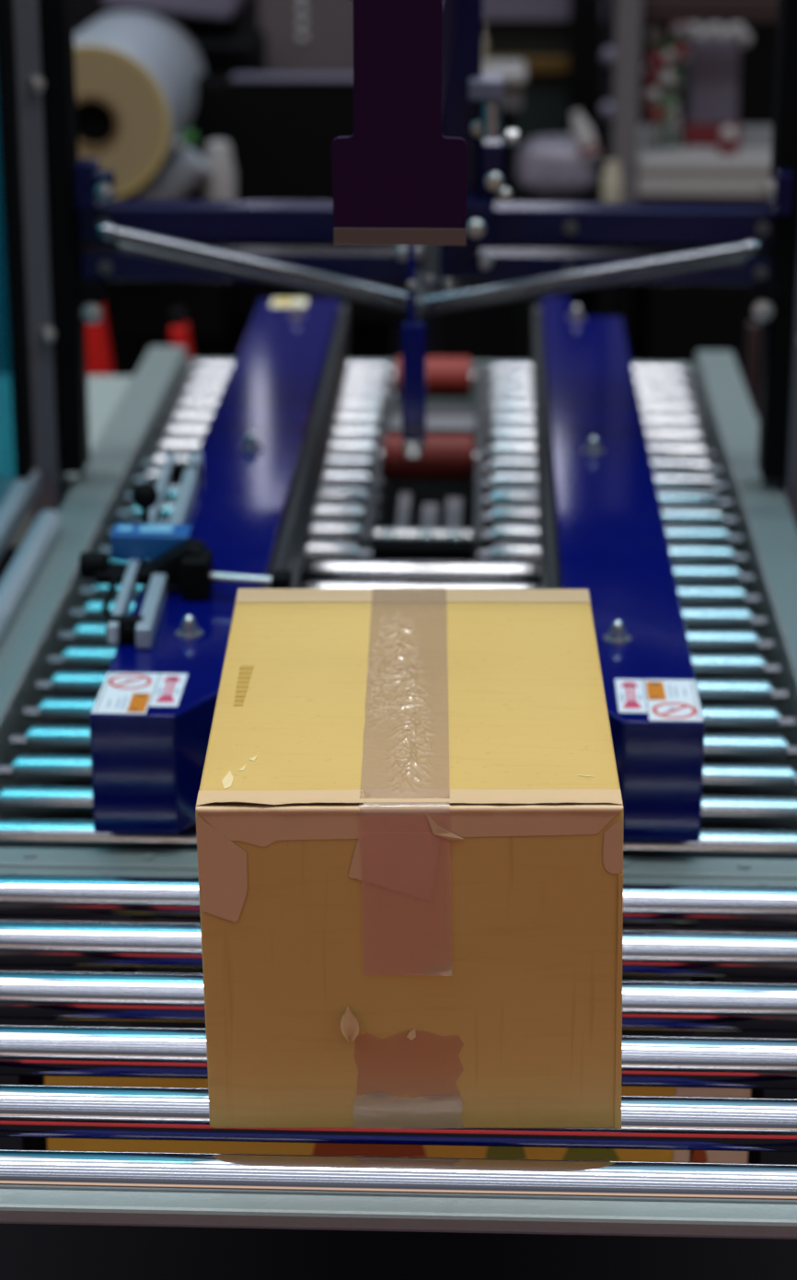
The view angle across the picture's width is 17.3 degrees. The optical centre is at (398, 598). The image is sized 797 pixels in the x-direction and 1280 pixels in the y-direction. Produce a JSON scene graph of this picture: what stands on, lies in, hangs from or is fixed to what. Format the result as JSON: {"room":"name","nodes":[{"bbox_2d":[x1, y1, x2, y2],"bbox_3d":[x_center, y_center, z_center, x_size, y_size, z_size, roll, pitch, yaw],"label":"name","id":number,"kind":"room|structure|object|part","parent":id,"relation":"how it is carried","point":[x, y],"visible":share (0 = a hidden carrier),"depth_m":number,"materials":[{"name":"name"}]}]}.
{"room":"factory floor","nodes":[
{"label":"factory floor","id":0,"kind":"room"},
{"bbox_2d":[72,0,616,306],"bbox_3d":[0.280,-2.393,7.261,12.000,3.200,0.100,1,19,2],"label":"wall","id":1,"kind":"structure","parent":0,"point":[85,12],"depth_m":7.49,"materials":[{"name":"black"}]},
{"bbox_2d":[0,306,796,1279],"bbox_3d":[0.004,1.579,0.637,18.000,0.100,18.200,1,19,2],"label":"floor","id":2,"kind":"structure","parent":0,"point":[28,1251],"depth_m":2.97,"materials":[{"name":"concrete"}]},
{"bbox_2d":[84,302,114,375],"bbox_3d":[-0.432,-0.112,4.229,0.119,0.812,0.110,1,19,2],"label":"traffic cone","id":3,"kind":"object","parent":2,"relation":"on","point":[98,347],"visible":0.04,"depth_m":4.11,"materials":[{"name":"red paint"}]},
{"bbox_2d":[170,307,193,359],"bbox_3d":[-0.297,-0.088,4.232,0.119,0.766,0.110,1,19,2],"label":"traffic cone","id":4,"kind":"object","parent":2,"relation":"on","point":[180,330],"visible":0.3,"depth_m":4.10,"materials":[{"name":"red paint"}]},
{"bbox_2d":[0,0,405,375],"bbox_3d":[-0.435,-0.855,5.045,0.960,1.700,1.010,1,19,2],"label":"machine","id":5,"kind":"object","parent":2,"relation":"on","point":[280,92],"visible":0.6,"depth_m":4.92,"materials":[{"name":"black metal"}]},
{"bbox_2d":[73,8,205,199],"bbox_3d":[-0.515,-0.904,4.763,0.272,0.272,0.567,1,19,2],"label":"roll","id":6,"kind":"object","parent":5,"relation":"attached to","point":[144,66],"visible":0.59,"depth_m":4.51,"materials":[{"name":"beige"}]},
{"bbox_3d":[-0.423,-0.621,4.897,0.200,0.250,0.160,1,19,2],"label":"support arm","id":7,"kind":"part","parent":5,"relation":"part of","materials":[{"name":"silver metal"}]},
{"bbox_3d":[-0.389,-0.783,4.735,0.062,0.105,0.036,1,19,2],"label":"knob","id":8,"kind":"part","parent":5,"relation":"part of","materials":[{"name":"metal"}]},
{"bbox_2d":[201,139,236,199],"bbox_3d":[-0.326,-0.770,4.758,0.064,0.120,0.064,1,19,2],"label":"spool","id":9,"kind":"object","parent":5,"relation":"on","point":[220,184],"visible":0.78,"depth_m":4.73,"materials":[{"name":"grey plastic"}]},
{"bbox_3d":[-0.150,-0.970,4.882,0.320,0.008,0.065,1,19,2],"label":"box lid","id":10,"kind":"part","parent":5,"relation":"part of","materials":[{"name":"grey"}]},
{"bbox_3d":[-0.113,-1.291,5.398,0.350,1.100,0.040,1,19,2],"label":"panel","id":11,"kind":"part","parent":5,"relation":"part of","materials":[{"name":"grey metal"}]},
{"bbox_2d":[0,0,796,983],"bbox_3d":[-0.037,-0.450,2.901,1.155,2.300,1.880,1,19,2],"label":"machine","id":12,"kind":"object","parent":2,"relation":"on","point":[75,447],"visible":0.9,"depth_m":3.06,"materials":[{"name":"metal"}]},
{"bbox_3d":[-0.464,-0.685,2.422,0.030,1.538,1.090,1,19,2],"label":"guard door","id":13,"kind":"part","parent":12,"relation":"part of","materials":[{"name":"silver metal"}]},
{"bbox_3d":[-0.415,0.056,2.574,0.026,0.032,0.910,1,19,2],"label":"guard rail","id":14,"kind":"part","parent":12,"relation":"part of","materials":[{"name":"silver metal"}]},
{"bbox_3d":[-0.398,-0.875,2.981,0.030,1.505,0.064,1,19,2],"label":"slide rail","id":15,"kind":"part","parent":12,"relation":"part of","materials":[{"name":"black metal"}]},
{"bbox_2d":[0,374,133,546],"bbox_3d":[-0.491,-0.192,3.550,0.208,0.098,0.530,1,19,2],"label":"rail","id":16,"kind":"object","parent":12,"relation":"on","point":[109,397],"depth_m":3.52,"materials":[{"name":"grey metal"}]},
{"bbox_3d":[-0.376,-0.012,3.072,0.055,0.162,1.800,1,19,2],"label":"rail","id":17,"kind":"part","parent":12,"relation":"part of","materials":[{"name":"grey metal"}]},
{"bbox_2d":[79,298,349,834],"bbox_3d":[-0.182,-0.154,2.957,0.203,0.190,1.645,1,19,2],"label":"belt","id":18,"kind":"object","parent":12,"relation":"attached to","point":[242,515],"visible":0.96,"depth_m":2.50,"materials":[{"name":"blue paint"}]},
{"bbox_3d":[-0.264,0.003,2.407,0.019,0.010,0.143,-2,19,-6],"label":"linkage rod","id":19,"kind":"part","parent":18,"relation":"part of","materials":[{"name":"black"}]},
{"bbox_3d":[-0.245,-0.089,2.541,0.026,0.048,0.026,1,19,2],"label":"ball knob","id":20,"kind":"part","parent":18,"relation":"part of","materials":[{"name":"black plastic"}]},
{"bbox_3d":[-0.146,-0.018,2.454,0.063,0.009,0.009,4,19,12],"label":"cross rod","id":21,"kind":"part","parent":18,"relation":"part of","materials":[{"name":"metal"}]},
{"bbox_2d":[0,456,796,983],"bbox_3d":[0.029,0.062,3.087,0.750,0.012,1.730,1,19,2],"label":"conveyor","id":22,"kind":"object","parent":12,"relation":"on","point":[488,508],"depth_m":2.29,"materials":[{"name":"silver metal"}]},
{"bbox_2d":[331,0,467,458],"bbox_3d":[0.019,-0.468,2.449,0.100,0.876,1.042,1,19,2],"label":"machine arm","id":23,"kind":"object","parent":12,"relation":"attached to","point":[397,180],"visible":1,"depth_m":1.95},
{"bbox_3d":[0.001,-0.498,1.892,0.100,0.464,0.006,1,19,2],"label":"plate","id":24,"kind":"part","parent":23,"relation":"part of","materials":[{"name":"purple paint"}]},
{"bbox_3d":[0.018,-0.241,2.906,0.026,0.149,0.100,1,19,2],"label":"blade arm","id":25,"kind":"part","parent":23,"relation":"part of","materials":[{"name":"blue paint"}]},
{"bbox_3d":[0.018,-0.523,2.413,0.055,0.090,0.994,1,19,2],"label":"plate","id":26,"kind":"part","parent":23,"relation":"part of","materials":[{"name":"purple paint"}]},
{"bbox_2d":[360,356,487,561],"bbox_3d":[0.042,-0.160,3.437,0.142,0.159,0.865,1,19,2],"label":"tape dispenser","id":27,"kind":"object","parent":12,"relation":"on","point":[436,509],"visible":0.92,"depth_m":3.33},
{"bbox_3d":[-0.026,-0.124,3.357,0.012,0.112,0.685,1,19,2],"label":"plate","id":28,"kind":"part","parent":27,"relation":"part of","materials":[{"name":"grey metal"}]},
{"bbox_3d":[0.027,-0.013,3.043,0.116,0.102,0.015,1,19,2],"label":"plate","id":29,"kind":"part","parent":27,"relation":"part of","materials":[{"name":"black"}]},
{"bbox_3d":[0.042,-0.090,3.463,0.116,0.010,0.820,1,19,2],"label":"plate","id":30,"kind":"part","parent":27,"relation":"part of","materials":[{"name":"black"}]},
{"bbox_3d":[0.107,-0.153,3.442,0.012,0.112,0.855,1,19,2],"label":"plate","id":31,"kind":"part","parent":27,"relation":"part of","materials":[{"name":"grey metal"}]},
{"bbox_3d":[0.054,-0.409,3.074,0.050,0.087,0.027,1,19,2],"label":"mounting plate","id":32,"kind":"part","parent":12,"relation":"part of","materials":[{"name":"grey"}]},
{"bbox_2d":[531,296,705,841],"bbox_3d":[0.221,-0.123,2.965,0.124,0.126,1.670,1,19,2],"label":"belt","id":33,"kind":"object","parent":12,"relation":"attached to","point":[601,526],"visible":0.94,"depth_m":2.60,"materials":[{"name":"blue paint"}]},
{"bbox_3d":[0.433,-0.003,3.044,0.055,0.162,1.800,1,19,2],"label":"rail","id":34,"kind":"part","parent":12,"relation":"part of","materials":[{"name":"grey metal"}]},
{"bbox_3d":[0.454,-0.865,2.952,0.030,1.505,0.064,1,19,2],"label":"slide rail","id":35,"kind":"part","parent":12,"relation":"part of","materials":[{"name":"black metal"}]},
{"bbox_2d":[0,867,796,1239],"bbox_3d":[-0.017,0.680,1.972,0.880,0.752,0.700,1,19,2],"label":"conveyor","id":36,"kind":"object","parent":2,"relation":"on","point":[674,927],"visible":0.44,"depth_m":1.80,"materials":[{"name":"silver metal"}]},
{"bbox_2d":[18,968,764,1163],"bbox_3d":[-0.005,0.387,2.149,0.594,0.135,0.117,1,19,2],"label":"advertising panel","id":37,"kind":"object","parent":36,"relation":"hanging from","point":[28,1143],"visible":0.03,"depth_m":2.11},
{"bbox_3d":[-0.007,0.415,2.103,0.594,0.110,0.011,1,19,2],"label":"frame","id":38,"kind":"part","parent":37,"relation":"part of","materials":[{"name":"black"}]},
{"bbox_2d":[195,588,623,1128],"bbox_3d":[0.013,0.173,1.928,0.302,0.241,0.465,1,19,2],"label":"cardboard box","id":39,"kind":"object","parent":36,"relation":"on","point":[409,810],"visible":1,"depth_m":1.74,"materials":[{"name":"cardboard"}]},
{"bbox_2d":[441,59,526,447],"bbox_3d":[0.160,-0.508,5.065,0.157,1.030,0.170,1,19,2],"label":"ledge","id":40,"kind":"object","parent":2,"relation":"on","point":[481,333],"visible":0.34,"depth_m":5.04,"materials":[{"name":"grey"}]},
{"bbox_2d":[481,22,487,69],"bbox_3d":[0.144,-1.016,4.826,0.036,0.085,0.036,1,19,2],"label":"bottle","id":41,"kind":"object","parent":40,"relation":"on","point":[484,40],"visible":0.23,"depth_m":4.82,"materials":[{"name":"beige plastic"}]},
{"bbox_2d":[482,0,606,361],"bbox_3d":[0.259,-0.904,5.503,0.315,1.500,0.580,1,19,2],"label":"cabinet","id":42,"kind":"object","parent":2,"relation":"on","point":[559,41],"visible":0.3,"depth_m":5.21,"materials":[{"name":"black metal"}]},
{"bbox_2d":[482,0,606,22],"bbox_3d":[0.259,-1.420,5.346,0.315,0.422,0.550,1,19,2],"label":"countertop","id":43,"kind":"structure","parent":42,"relation":"on","point":[493,10],"depth_m":5.15,"materials":[{"name":"grey"}]},
{"bbox_3d":[0.366,-0.908,5.202,0.060,0.900,0.020,1,19,2],"label":"leg","id":44,"kind":"part","parent":42,"relation":"part of","materials":[{"name":"black metal"}]},
{"bbox_2d":[513,177,607,361],"bbox_3d":[0.312,-0.404,5.131,0.178,0.790,0.300,1,19,2],"label":"table","id":45,"kind":"object","parent":2,"relation":"on","point":[594,194],"visible":0.2,"depth_m":4.95,"materials":[{"name":"black"}]},
{"bbox_3d":[0.237,-0.437,5.260,0.016,0.770,0.016,1,19,2],"label":"leg","id":46,"kind":"part","parent":45,"relation":"part of","materials":[{"name":"black"}]},
{"bbox_3d":[0.228,-0.354,5.014,0.016,0.770,0.016,1,19,2],"label":"leg","id":47,"kind":"part","parent":45,"relation":"part of","materials":[{"name":"black"}]},
{"bbox_2d":[515,134,596,195],"bbox_3d":[0.298,-0.823,4.968,0.153,0.109,0.144,1,19,2],"label":"bag","id":48,"kind":"object","parent":45,"relation":"on","point":[545,164],"visible":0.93,"depth_m":4.91,"materials":[{"name":"white plastic"}]},
{"bbox_2d":[570,110,600,159],"bbox_3d":[0.349,-0.866,4.900,0.056,0.090,0.042,1,19,2],"label":"bottle","id":49,"kind":"object","parent":48,"relation":"on","point":[583,134],"visible":1,"depth_m":4.89,"materials":[{"name":"grey plastic"}]},
{"bbox_3d":[0.392,-0.435,5.255,0.016,0.770,0.016,1,19,2],"label":"leg","id":50,"kind":"part","parent":45,"relation":"part of","materials":[{"name":"black metal"}]},
{"bbox_3d":[0.383,-0.352,5.009,0.016,0.770,0.016,1,19,2],"label":"leg","id":51,"kind":"part","parent":45,"relation":"part of","materials":[{"name":"black metal"}]},
{"bbox_2d":[602,160,622,202],"bbox_3d":[0.395,-0.770,4.857,0.037,0.078,0.038,1,19,2],"label":"bottle","id":52,"kind":"object","parent":45,"relation":"on","point":[611,177],"visible":0.83,"depth_m":4.84,"materials":[{"name":"beige plastic"}]},
{"bbox_2d":[599,0,779,420],"bbox_3d":[0.762,-0.984,5.114,0.754,1.900,0.470,1,19,2],"label":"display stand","id":53,"kind":"object","parent":2,"relation":"on","point":[663,323],"visible":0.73,"depth_m":5.03,"materials":[{"name":"grey metal"}]},
{"bbox_3d":[0.428,-1.268,4.815,0.048,1.170,0.040,1,19,2],"label":"post","id":54,"kind":"part","parent":53,"relation":"part of","materials":[{"name":"grey metal"}]},
{"bbox_2d":[640,22,690,147],"bbox_3d":[0.510,-0.981,5.015,0.087,0.238,0.130,1,19,2],"label":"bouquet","id":55,"kind":"object","parent":53,"relation":"on","point":[662,81],"visible":0.98,"depth_m":4.98,"materials":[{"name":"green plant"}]},
{"bbox_3d":[0.800,-0.835,5.160,0.678,0.079,0.415,1,19,2],"label":"drawer","id":56,"kind":"part","parent":53,"relation":"part of","materials":[{"name":"grey metal"}]},
{"bbox_2d":[638,124,772,195],"bbox_3d":[0.800,-0.861,5.144,0.678,0.067,0.450,1,19,2],"label":"shelf","id":57,"kind":"object","parent":53,"relation":"attached to","point":[681,169],"depth_m":4.95,"materials":[{"name":"grey"}]},
{"bbox_3d":[0.794,-1.102,4.909,0.678,0.045,0.060,1,19,2],"label":"rail","id":58,"kind":"part","parent":53,"relation":"part of","materials":[{"name":"black"}]},
{"bbox_2d":[680,22,752,145],"bbox_3d":[0.609,-1.002,5.088,0.142,0.235,0.090,1,19,2],"label":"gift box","id":59,"kind":"object","parent":53,"relation":"on","point":[713,65],"visible":0.84,"depth_m":5.05,"materials":[{"name":"grey"}]},
{"bbox_3d":[0.609,-1.086,5.048,0.142,0.050,0.032,1,19,2],"label":"white trim","id":60,"kind":"part","parent":59,"relation":"part of","materials":[{"name":"grey"}]},
{"bbox_2d":[717,125,740,154],"bbox_3d":[0.629,-0.874,4.993,0.043,0.052,0.044,1,19,2],"label":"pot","id":61,"kind":"object","parent":53,"relation":"on","point":[728,145],"visible":1,"depth_m":4.98,"materials":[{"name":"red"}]},
{"bbox_3d":[0.629,-0.859,4.997,0.043,0.022,0.044,1,19,2],"label":"pot","id":62,"kind":"part","parent":61,"relation":"part of","materials":[{"name":"red"}]},
{"bbox_3d":[0.629,-0.883,4.990,0.032,0.032,0.032,1,19,2],"label":"pot","id":63,"kind":"part","parent":61,"relation":"part of","materials":[{"name":"grey"}]}
]}

